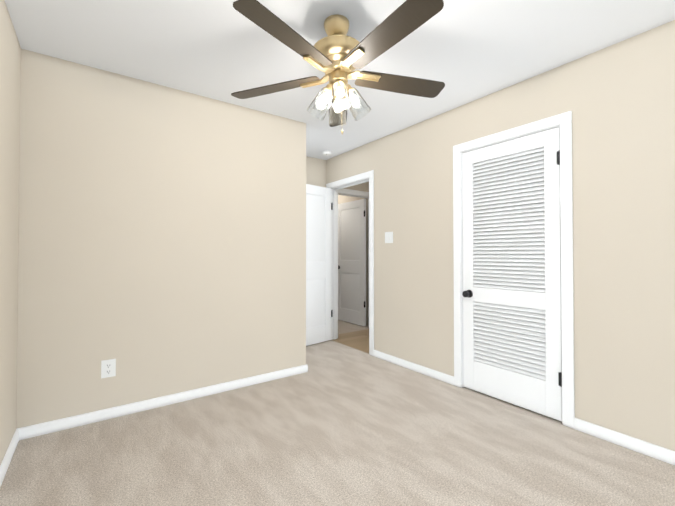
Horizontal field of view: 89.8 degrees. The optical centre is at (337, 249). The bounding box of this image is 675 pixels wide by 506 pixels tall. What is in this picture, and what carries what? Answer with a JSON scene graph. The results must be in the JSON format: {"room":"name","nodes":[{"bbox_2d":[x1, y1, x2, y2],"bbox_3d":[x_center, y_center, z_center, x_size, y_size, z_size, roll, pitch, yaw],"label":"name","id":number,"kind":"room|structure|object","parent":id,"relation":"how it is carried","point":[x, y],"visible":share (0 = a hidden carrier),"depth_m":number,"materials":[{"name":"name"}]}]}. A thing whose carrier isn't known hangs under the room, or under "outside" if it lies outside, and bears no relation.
{"room":"empty bedroom","nodes":[
{"label":"empty bedroom","id":0,"kind":"room"},
{"bbox_2d":[0,0,20,464],"bbox_3d":[-0.919,-0.063,0.534,0.120,2.440,4.040,1,-1,-36],"label":"wall","id":1,"kind":"structure","parent":0,"point":[10,72],"depth_m":1.86,"materials":[{"name":"paint"}]},
{"bbox_2d":[0,429,18,486],"bbox_3d":[-0.865,1.122,0.557,0.014,0.072,3.800,1,-1,-36],"label":"baseboard","id":2,"kind":"structure","parent":1,"relation":"attached to","point":[6,460],"depth_m":1.85,"materials":[{"name":"white wood"}]},
{"bbox_2d":[16,49,305,428],"bbox_3d":[-1.182,-0.033,2.763,2.070,2.440,0.120,1,-1,-36],"label":"wall","id":3,"kind":"structure","parent":0,"point":[162,240],"depth_m":2.52,"materials":[{"name":"paint"}]},
{"bbox_2d":[101,359,115,378],"bbox_3d":[-1.602,0.832,2.368,0.084,0.122,0.009,1,-1,-36],"label":"electrical outlet plate","id":4,"kind":"object","parent":3,"relation":"attached to","point":[108,368],"visible":1,"depth_m":2.37,"materials":[{"name":"white plastic"}]},
{"bbox_2d":[17,364,306,439],"bbox_3d":[-1.137,1.150,2.697,2.083,0.072,0.014,1,-1,-36],"label":"baseboard","id":5,"kind":"structure","parent":3,"relation":"attached to","point":[35,430],"depth_m":2.50,"materials":[{"name":"white wood"}]},
{"bbox_2d":[306,156,325,187],"bbox_3d":[-0.552,-0.011,4.417,0.890,2.440,0.120,1,-1,-36],"label":"wall","id":6,"kind":"structure","parent":0,"point":[315,171],"depth_m":4.55,"materials":[{"name":"paint"}]},
{"bbox_2d":[0,340,674,505],"bbox_3d":[-0.001,1.224,1.781,3.090,0.100,5.010,1,-1,-36],"label":"floor carpet","id":7,"kind":"object","parent":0,"point":[338,424],"visible":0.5,"depth_m":1.94,"materials":[{"name":"beige carpet"}]},
{"bbox_2d":[5,0,674,159],"bbox_3d":[-0.141,-1.311,2.954,4.200,0.120,7.020,1,-1,-36],"label":"ceiling","id":8,"kind":"structure","parent":0,"point":[466,51],"depth_m":2.08,"materials":[{"name":"white paint"}]},
{"bbox_2d":[322,150,331,155],"bbox_3d":[-0.134,-1.214,4.273,0.128,0.039,0.128,1,-1,-36],"label":"smoke detector","id":9,"kind":"object","parent":8,"relation":"attached to","point":[326,153],"visible":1,"depth_m":4.23,"materials":[{"name":"white plastic"}]},
{"bbox_2d":[231,0,444,133],"bbox_3d":[0.034,-0.947,1.833,1.288,0.642,1.228,1,-4,-36],"label":"ceiling fan","id":10,"kind":"object","parent":8,"relation":"hanging from","point":[337,55],"visible":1,"depth_m":1.77,"materials":[{"name":"brown wood"}]},
{"bbox_2d":[332,329,368,352],"bbox_3d":[0.770,1.257,4.296,1.110,0.100,1.800,1,-1,-36],"label":"floor","id":11,"kind":"structure","parent":0,"point":[358,340],"depth_m":4.56,"materials":[{"name":"brown wood"}]},
{"bbox_2d":[338,195,367,325],"bbox_3d":[0.576,0.002,5.425,0.120,2.440,3.830,1,-1,-36],"label":"wall","id":12,"kind":"structure","parent":0,"point":[343,199],"depth_m":5.47,"materials":[{"name":"paint"}]},
{"bbox_2d":[338,320,368,333],"bbox_3d":[-0.353,1.278,5.847,1.110,0.100,2.030,1,-1,-36],"label":"floor","id":13,"kind":"structure","parent":0,"point":[345,327],"depth_m":5.31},
{"bbox_2d":[344,182,368,191],"bbox_3d":[0.203,-0.002,5.087,0.880,2.440,0.120,1,-1,-36],"label":"wall","id":14,"kind":"structure","parent":0,"point":[362,187],"depth_m":5.14,"materials":[{"name":"paint"}]},
{"bbox_2d":[338,199,365,325],"bbox_3d":[0.217,0.206,5.649,0.035,2.014,0.754,1,-1,-36],"label":"door","id":15,"kind":"structure","parent":14,"relation":"in","point":[351,259],"depth_m":5.58,"materials":[{"name":"white wood"}]},
{"bbox_2d":[338,188,368,326],"bbox_3d":[0.204,0.165,5.086,0.875,2.106,0.152,1,-1,-36],"label":"door frame","id":16,"kind":"structure","parent":14,"relation":"attached to","point":[353,193],"depth_m":5.17,"materials":[{"name":"white wood"}]},
{"bbox_2d":[326,20,674,450],"bbox_3d":[1.256,-0.033,2.782,0.120,2.440,4.890,1,-1,-36],"label":"wall","id":17,"kind":"structure","parent":0,"point":[617,100],"depth_m":2.16,"materials":[{"name":"paint"}]},
{"bbox_2d":[306,184,331,345],"bbox_3d":[-0.371,0.188,4.245,0.794,2.014,0.035,1,-1,-45],"label":"entry door","id":18,"kind":"structure","parent":17,"relation":"in","point":[318,264],"depth_m":4.35,"materials":[{"name":"white wood"}]},
{"bbox_2d":[326,170,373,355],"bbox_3d":[0.185,0.154,4.257,0.152,2.106,0.952,1,-1,-36],"label":"door frame","id":19,"kind":"structure","parent":17,"relation":"attached to","point":[361,178],"depth_m":4.19,"materials":[{"name":"white wood"}]},
{"bbox_2d":[385,232,392,242],"bbox_3d":[0.551,-0.131,3.643,0.013,0.120,0.120,1,-1,-36],"label":"switch plate","id":20,"kind":"object","parent":17,"relation":"attached to","point":[388,237],"visible":1,"depth_m":3.64,"materials":[{"name":"white plastic"}]},
{"bbox_2d":[373,350,453,384],"bbox_3d":[0.718,1.159,3.394,0.014,0.072,1.062,1,-1,-36],"label":"baseboard","id":21,"kind":"structure","parent":17,"relation":"attached to","point":[440,376],"depth_m":3.32,"materials":[{"name":"white wood"}]},
{"bbox_2d":[462,127,561,420],"bbox_3d":[1.316,0.166,2.628,0.036,2.014,0.754,1,-1,-36],"label":"closet door","id":22,"kind":"structure","parent":17,"relation":"in","point":[512,347],"depth_m":2.57,"materials":[{"name":"white wood"}]},
{"bbox_2d":[453,111,574,428],"bbox_3d":[1.342,0.132,2.647,0.136,2.106,0.912,1,-1,-36],"label":"door frame","id":23,"kind":"structure","parent":17,"relation":"attached to","point":[563,121],"depth_m":2.29,"materials":[{"name":"white wood"}]},
{"bbox_2d":[574,418,674,465],"bbox_3d":[2.097,1.134,1.491,0.014,0.072,1.838,1,-1,-36],"label":"baseboard","id":24,"kind":"structure","parent":17,"relation":"attached to","point":[663,454],"depth_m":2.01,"materials":[{"name":"white wood"}]},
{"bbox_2d":[463,387,561,422],"bbox_3d":[1.603,1.238,2.806,0.710,0.100,1.250,1,-1,-36],"label":"floor","id":25,"kind":"structure","parent":0,"point":[515,405],"depth_m":2.57,"materials":[{"name":"carpet"}]}
]}

